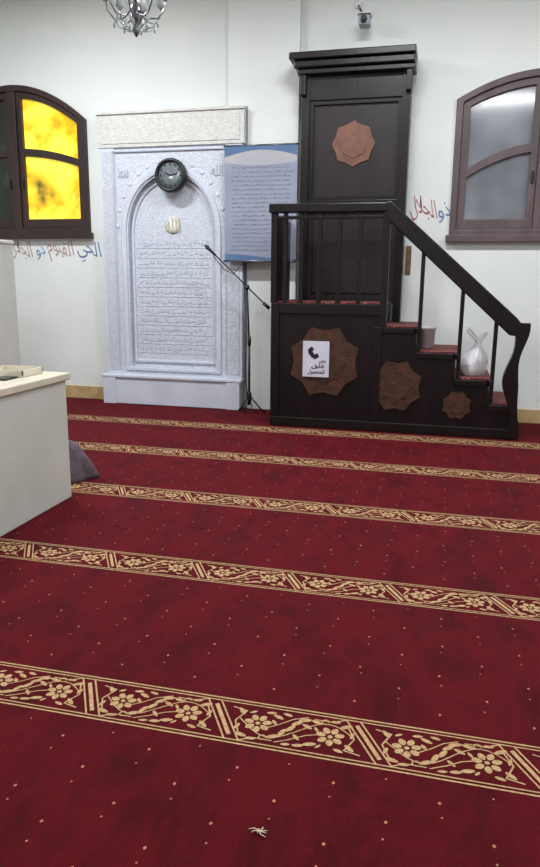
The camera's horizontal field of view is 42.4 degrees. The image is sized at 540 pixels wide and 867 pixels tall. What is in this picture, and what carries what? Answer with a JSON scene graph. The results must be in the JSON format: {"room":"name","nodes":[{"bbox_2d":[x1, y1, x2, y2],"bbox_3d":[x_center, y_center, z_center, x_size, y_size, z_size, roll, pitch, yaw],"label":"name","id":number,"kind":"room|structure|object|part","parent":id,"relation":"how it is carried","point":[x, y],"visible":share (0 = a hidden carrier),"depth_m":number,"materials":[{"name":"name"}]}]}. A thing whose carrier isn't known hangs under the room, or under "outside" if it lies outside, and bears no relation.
{"room":"mosque","nodes":[
{"label":"mosque","id":0,"kind":"room"},
{"bbox_2d":[228,0,301,409],"bbox_3d":[-0.076,-2.699,8.021,0.810,4.900,0.080,4,13,14],"label":"wall pier","id":1,"kind":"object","parent":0,"point":[262,78],"visible":0.47,"depth_m":7.74,"materials":[{"name":"paint"}]},
{"bbox_2d":[223,143,298,261],"bbox_3d":[-0.093,-2.600,7.916,0.860,1.276,0.169,4,13,14],"label":"poster","id":2,"kind":"object","parent":1,"relation":"hanging from","point":[256,176],"visible":0.84,"depth_m":7.83,"materials":[{"name":"paper"}]},
{"bbox_3d":[-0.117,-1.974,7.982,0.860,0.023,0.024,4,13,14],"label":"rod","id":3,"kind":"part","parent":2,"relation":"part of","materials":[{"name":"silver metal"}]},
{"bbox_3d":[-0.104,-3.194,7.712,0.860,0.019,0.020,4,13,14],"label":"rod","id":4,"kind":"part","parent":2,"relation":"part of","materials":[{"name":"silver metal"}]},
{"bbox_2d":[0,0,539,423],"bbox_3d":[0.770,-2.671,7.968,11.400,4.914,0.220,4,13,14],"label":"wall","id":5,"kind":"structure","parent":0,"point":[72,51],"depth_m":7.87,"materials":[{"name":"paint"}]},
{"bbox_2d":[0,91,84,227],"bbox_3d":[-3.169,-3.410,8.748,1.860,1.610,0.135,4,13,14],"label":"window","id":6,"kind":"structure","parent":5,"relation":"in","point":[53,185],"depth_m":8.66,"materials":[{"name":"yellow glass"}]},
{"bbox_2d":[0,149,6,157],"bbox_3d":[-3.643,-3.472,8.860,0.760,0.233,0.080,4,13,14],"label":"bar","id":7,"kind":"object","parent":6,"relation":"attached to","point":[3,153],"visible":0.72,"depth_m":8.73,"materials":[{"name":"brown wood"}]},
{"bbox_3d":[-3.643,-3.454,8.864,0.780,1.456,0.010,4,13,14],"label":"pane","id":8,"kind":"part","parent":6,"relation":"part of","materials":[{"name":"grey glass"}]},
{"bbox_3d":[-3.643,-3.441,8.867,0.880,1.609,0.090,4,13,14],"label":"sash","id":9,"kind":"part","parent":6,"relation":"part of","materials":[{"name":"brown wood"}]},
{"bbox_3d":[-3.169,-3.410,8.748,0.100,1.610,0.135,4,13,14],"label":"mullion","id":10,"kind":"part","parent":6,"relation":"part of","materials":[{"name":"brown wood"}]},
{"bbox_3d":[-2.693,-3.379,8.635,0.880,1.609,0.090,4,13,14],"label":"sash","id":11,"kind":"part","parent":6,"relation":"part of","materials":[{"name":"yellow glass"}]},
{"bbox_2d":[24,149,77,165],"bbox_3d":[-2.693,-3.410,8.629,0.760,0.233,0.080,4,13,14],"label":"bar","id":12,"kind":"object","parent":6,"relation":"attached to","point":[27,152],"visible":0.98,"depth_m":8.59,"materials":[{"name":"brown wood"}]},
{"bbox_2d":[0,85,90,232],"bbox_3d":[-3.168,-3.406,8.752,2.000,1.760,0.150,4,13,14],"label":"frame","id":13,"kind":"object","parent":5,"relation":"attached to","point":[17,88],"visible":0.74,"depth_m":8.50,"materials":[{"name":"brown wood"}]},
{"bbox_2d":[0,232,93,238],"bbox_3d":[-3.199,-2.514,8.864,2.060,0.070,0.078,4,13,14],"label":"sill","id":14,"kind":"structure","parent":5,"relation":"attached to","point":[76,235],"depth_m":8.73,"materials":[{"name":"brown wood"}]},
{"bbox_2d":[12,239,101,261],"bbox_3d":[-2.728,-2.334,8.823,1.296,0.311,0.004,4,13,14],"label":"calligraphy","id":15,"kind":"object","parent":5,"relation":"attached to","point":[63,248],"visible":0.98,"depth_m":8.81,"materials":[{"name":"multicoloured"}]},
{"bbox_2d":[66,385,103,398],"bbox_3d":[-3.347,-0.604,9.353,2.620,0.165,0.020,4,13,14],"label":"baseboard","id":16,"kind":"structure","parent":5,"relation":"attached to","point":[73,391],"depth_m":9.12,"materials":[{"name":"beige wood"}]},
{"bbox_2d":[354,0,371,28],"bbox_3d":[0.962,-4.394,7.261,0.210,0.320,0.308,4,13,14],"label":"security camera","id":17,"kind":"object","parent":5,"relation":"attached to","point":[364,18],"visible":1,"depth_m":7.18,"materials":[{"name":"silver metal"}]},
{"bbox_2d":[405,246,411,273],"bbox_3d":[1.549,-1.942,7.803,0.060,0.310,0.015,4,13,14],"label":"wall plaque","id":18,"kind":"object","parent":5,"relation":"attached to","point":[408,248],"visible":1,"depth_m":7.80,"materials":[{"name":"brown wood"}]},
{"bbox_2d":[410,195,449,222],"bbox_3d":[1.761,-2.461,7.641,0.441,0.296,0.004,4,13,14],"label":"calligraphy","id":19,"kind":"object","parent":5,"relation":"attached to","point":[414,195],"visible":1,"depth_m":7.65,"materials":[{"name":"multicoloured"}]},
{"bbox_2d":[445,235,539,241],"bbox_3d":[2.833,-2.076,7.408,1.880,0.070,0.078,4,13,14],"label":"sill","id":20,"kind":"structure","parent":5,"relation":"attached to","point":[449,238],"depth_m":7.48,"materials":[{"name":"brown wood"}]},
{"bbox_2d":[449,68,539,234],"bbox_3d":[2.863,-2.919,7.306,1.820,1.660,0.150,4,13,14],"label":"frame","id":21,"kind":"object","parent":5,"relation":"attached to","point":[531,73],"visible":0.72,"depth_m":7.42,"materials":[{"name":"brown wood"}]},
{"bbox_2d":[456,76,539,229],"bbox_3d":[2.479,-2.948,7.396,0.890,1.510,0.135,4,13,14],"label":"window","id":22,"kind":"structure","parent":5,"relation":"in","point":[503,121],"depth_m":7.40,"materials":[{"name":"grey glass"}]},
{"bbox_3d":[2.431,-2.951,7.410,0.790,1.509,0.090,4,13,14],"label":"sash","id":23,"kind":"part","parent":22,"relation":"part of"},
{"bbox_2d":[466,143,531,177],"bbox_3d":[2.431,-2.896,7.423,0.670,0.342,0.080,4,13,14],"label":"bar","id":24,"kind":"object","parent":22,"relation":"attached to","point":[525,148],"visible":0.94,"depth_m":7.37,"materials":[{"name":"brown wood"}]},
{"bbox_2d":[531,171,533,182],"bbox_3d":[2.759,-2.698,7.321,0.024,0.120,0.025,4,13,14],"label":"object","id":25,"kind":"object","parent":22,"relation":"attached to","point":[532,174],"visible":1,"depth_m":7.31,"materials":[{"name":"black plastic"}]},
{"bbox_3d":[2.862,-2.923,7.303,0.100,1.510,0.135,4,13,14],"label":"mullion","id":26,"kind":"part","parent":22,"relation":"part of","materials":[{"name":"brown wood"}]},
{"bbox_2d":[517,409,539,423],"bbox_3d":[4.401,-0.099,7.469,3.400,0.155,0.020,4,13,14],"label":"baseboard","id":27,"kind":"structure","parent":5,"relation":"attached to","point":[524,415],"depth_m":7.82,"materials":[{"name":"beige wood"}]},
{"bbox_3d":[-0.615,-3.943,1.935,11.400,0.150,11.800,4,13,14],"label":"ceiling","id":28,"kind":"structure","parent":0,"visible":0},
{"bbox_2d":[103,0,167,36],"bbox_3d":[-1.027,-3.817,5.235,0.505,1.528,0.505,6,14,25],"label":"crystal chandelier","id":29,"kind":"object","parent":28,"relation":"hanging from","point":[136,14],"visible":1,"depth_m":5.37,"materials":[{"name":"silver metal"}]},
{"bbox_3d":[-1.164,-3.257,5.365,0.209,0.127,0.012,1,12,2],"label":"arm","id":30,"kind":"part","parent":29,"relation":"part of","materials":[{"name":"silver metal"}]},
{"bbox_3d":[-1.130,-3.236,5.273,0.209,0.127,0.012,-11,17,-41],"label":"arm","id":31,"kind":"part","parent":29,"relation":"part of","materials":[{"name":"silver metal"}]},
{"bbox_3d":[-0.945,-3.232,5.265,0.012,0.127,0.209,-11,17,-41],"label":"arm","id":32,"kind":"part","parent":29,"relation":"part of","materials":[{"name":"silver metal"}]},
{"bbox_3d":[-0.903,-3.252,5.354,0.209,0.127,0.012,1,12,2],"label":"arm","id":33,"kind":"part","parent":29,"relation":"part of","materials":[{"name":"silver metal"}]},
{"bbox_3d":[-0.671,1.020,3.024,11.400,0.186,11.780,4,13,14],"label":"floor","id":34,"kind":"structure","parent":0,"visible":0},
{"bbox_2d":[0,398,539,866],"bbox_3d":[-0.672,0.925,2.993,10.956,0.012,11.356,4,13,14],"label":"carpet","id":35,"kind":"object","parent":34,"relation":"on","point":[326,641],"visible":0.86,"depth_m":2.98,"materials":[{"name":"red carpet"}]},
{"bbox_2d":[0,240,20,365],"bbox_3d":[-3.108,-1.071,7.416,0.660,1.920,0.540,4,13,14],"label":"tall cabinet","id":36,"kind":"object","parent":35,"relation":"on","point":[9,334],"visible":0.74,"depth_m":7.37,"materials":[{"name":"paint"}]},
{"bbox_2d":[0,371,70,536],"bbox_3d":[-2.493,0.141,4.330,1.800,0.900,1.790,4,13,14],"label":"counter","id":37,"kind":"object","parent":35,"relation":"on","point":[35,478],"visible":1,"depth_m":4.51,"materials":[{"name":"paint"}]},
{"bbox_2d":[0,376,17,380],"bbox_3d":[-1.715,-0.358,4.511,0.100,0.012,0.140,4,13,14],"label":"mobile phone","id":38,"kind":"object","parent":37,"relation":"on","point":[2,378],"visible":1,"depth_m":4.50,"materials":[{"name":"black plastic"}]},
{"bbox_2d":[0,365,42,377],"bbox_3d":[-1.742,-0.422,4.726,0.300,0.045,0.240,4,13,14],"label":"tray","id":39,"kind":"object","parent":37,"relation":"on","point":[5,370],"visible":0.99,"depth_m":4.70,"materials":[{"name":"beige plastic"}]},
{"bbox_2d":[68,440,99,483],"bbox_3d":[-1.627,0.193,5.521,0.450,0.300,0.470,-8,15,-35],"label":"cushion","id":40,"kind":"object","parent":35,"relation":"on","point":[82,469],"visible":0.31,"depth_m":5.45,"materials":[{"name":"grey fabric"}]},
{"bbox_2d":[95,105,247,409],"bbox_3d":[-1.184,-2.033,8.361,1.845,3.430,0.248,4,13,14],"label":"marble mihrab","id":41,"kind":"object","parent":35,"relation":"on","point":[176,319],"visible":0.98,"depth_m":8.38,"materials":[{"name":"grey stone"}]},
{"bbox_3d":[-1.162,-3.492,7.991,1.700,0.280,0.018,4,13,14],"label":"header panel","id":42,"kind":"part","parent":41,"relation":"part of","materials":[{"name":"stone"}]},
{"bbox_2d":[155,158,186,192],"bbox_3d":[-1.149,-2.984,8.053,0.380,0.380,0.075,4,13,14],"label":"wall clock","id":43,"kind":"object","parent":41,"relation":"attached to","point":[170,173],"visible":1,"depth_m":8.04,"materials":[{"name":"black plastic"}]},
{"bbox_3d":[-1.180,-1.942,8.368,1.250,2.410,0.054,4,13,14],"label":"arch moulding","id":44,"kind":"part","parent":41,"relation":"part of","materials":[{"name":"white stone"}]},
{"bbox_3d":[-1.163,-1.948,8.439,1.060,2.190,0.050,4,13,14],"label":"arch moulding","id":45,"kind":"part","parent":41,"relation":"part of","materials":[{"name":"white stone"}]},
{"bbox_2d":[205,245,269,412],"bbox_3d":[-0.374,-1.191,8.058,0.780,1.923,0.133,4,13,14],"label":"microphone stand","id":46,"kind":"object","parent":35,"relation":"on","point":[248,399],"visible":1,"depth_m":8.01,"materials":[{"name":"black metal"}]},
{"bbox_3d":[-0.152,-0.350,8.207,0.204,0.220,0.019,2,13,8],"label":"leg","id":47,"kind":"part","parent":46,"relation":"part of","materials":[{"name":"black plastic"}]},
{"bbox_2d":[249,827,266,836],"bbox_3d":[-0.035,1.140,2.001,0.054,0.007,0.036,4,13,14],"label":"thread","id":48,"kind":"object","parent":35,"relation":"on","point":[257,830],"visible":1,"depth_m":2.00,"materials":[{"name":"beige fabric"}]},
{"bbox_2d":[269,44,530,439],"bbox_3d":[1.363,-1.986,7.279,2.620,3.860,0.910,4,13,14],"label":"wooden minbar","id":49,"kind":"object","parent":35,"relation":"on","point":[354,226],"visible":1,"depth_m":7.27,"materials":[{"name":"brown wood"}]},
{"bbox_3d":[0.048,-1.832,7.234,0.064,0.930,0.064,4,13,14],"label":"corner post","id":50,"kind":"part","parent":49,"relation":"part of","materials":[{"name":"brown wood"}]},
{"bbox_2d":[302,341,329,376],"bbox_3d":[0.480,-0.779,7.301,0.280,0.375,0.006,4,13,14],"label":"paper notice","id":51,"kind":"object","parent":49,"relation":"attached to","point":[315,353],"visible":1,"depth_m":7.30,"materials":[{"name":"white paper"}]},
{"bbox_3d":[0.596,-2.265,6.998,1.230,0.090,0.100,4,13,14],"label":"platform rail","id":52,"kind":"part","parent":49,"relation":"part of","materials":[{"name":"brown wood"}]},
{"bbox_3d":[0.624,-1.282,7.185,1.080,0.110,0.030,4,13,14],"label":"rail","id":53,"kind":"part","parent":49,"relation":"part of","materials":[{"name":"brown wood"}]},
{"bbox_3d":[0.895,-1.970,7.738,0.870,0.820,0.025,4,13,14],"label":"tower panel","id":54,"kind":"part","parent":49,"relation":"part of","materials":[{"name":"brown wood"}]},
{"bbox_3d":[0.912,-2.497,7.666,0.990,0.120,0.185,4,13,14],"label":"tower rail","id":55,"kind":"part","parent":49,"relation":"part of","materials":[{"name":"brown wood"}]},
{"bbox_3d":[0.871,-3.931,7.273,1.305,0.070,0.355,4,13,14],"label":"cornice","id":56,"kind":"part","parent":49,"relation":"part of","materials":[{"name":"brown wood"}]},
{"bbox_3d":[0.905,-3.042,7.493,0.980,1.020,0.040,4,13,14],"label":"tower panel frame","id":57,"kind":"part","parent":49,"relation":"part of","materials":[{"name":"brown wood"}]},
{"bbox_3d":[0.894,-3.864,7.303,1.255,0.075,0.315,4,13,14],"label":"cornice","id":58,"kind":"part","parent":49,"relation":"part of","materials":[{"name":"brown wood"}]},
{"bbox_3d":[0.915,-3.803,7.332,1.230,0.055,0.275,4,13,14],"label":"cornice","id":59,"kind":"part","parent":49,"relation":"part of","materials":[{"name":"brown wood"}]},
{"bbox_3d":[1.157,-1.650,6.988,0.072,1.155,0.072,4,13,14],"label":"stair post","id":60,"kind":"part","parent":49,"relation":"part of","materials":[{"name":"brown wood"}]},
{"bbox_3d":[1.232,-0.066,7.295,2.540,0.100,0.030,4,13,14],"label":"rail","id":61,"kind":"part","parent":49,"relation":"part of","materials":[{"name":"brown wood"}]},
{"bbox_2d":[421,326,436,348],"bbox_3d":[1.651,-1.010,7.323,0.190,0.228,0.190,4,13,14],"label":"plastic tub","id":62,"kind":"object","parent":49,"relation":"on","point":[428,332],"visible":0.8,"depth_m":7.26,"materials":[{"name":"white plastic"}]},
{"bbox_3d":[1.804,-1.615,6.830,1.389,1.277,0.110,4,13,14],"label":"stair rail","id":63,"kind":"part","parent":49,"relation":"part of","materials":[{"name":"brown wood"}]},
{"bbox_2d":[460,327,487,375],"bbox_3d":[2.107,-0.849,7.182,0.288,0.493,0.266,4,13,14],"label":"plastic bag","id":64,"kind":"object","parent":49,"relation":"on","point":[474,362],"visible":0.97,"depth_m":7.13,"materials":[{"name":"white plastic"}]},
{"bbox_3d":[2.090,-1.005,7.156,0.159,0.187,0.040,4,13,14],"label":"handle","id":65,"kind":"part","parent":64,"relation":"part of","materials":[{"name":"plastic"}]},
{"bbox_3d":[2.179,-0.979,7.139,0.099,0.138,0.025,5,13,17],"label":"handle","id":66,"kind":"part","parent":64,"relation":"part of","materials":[{"name":"plastic"}]}
]}

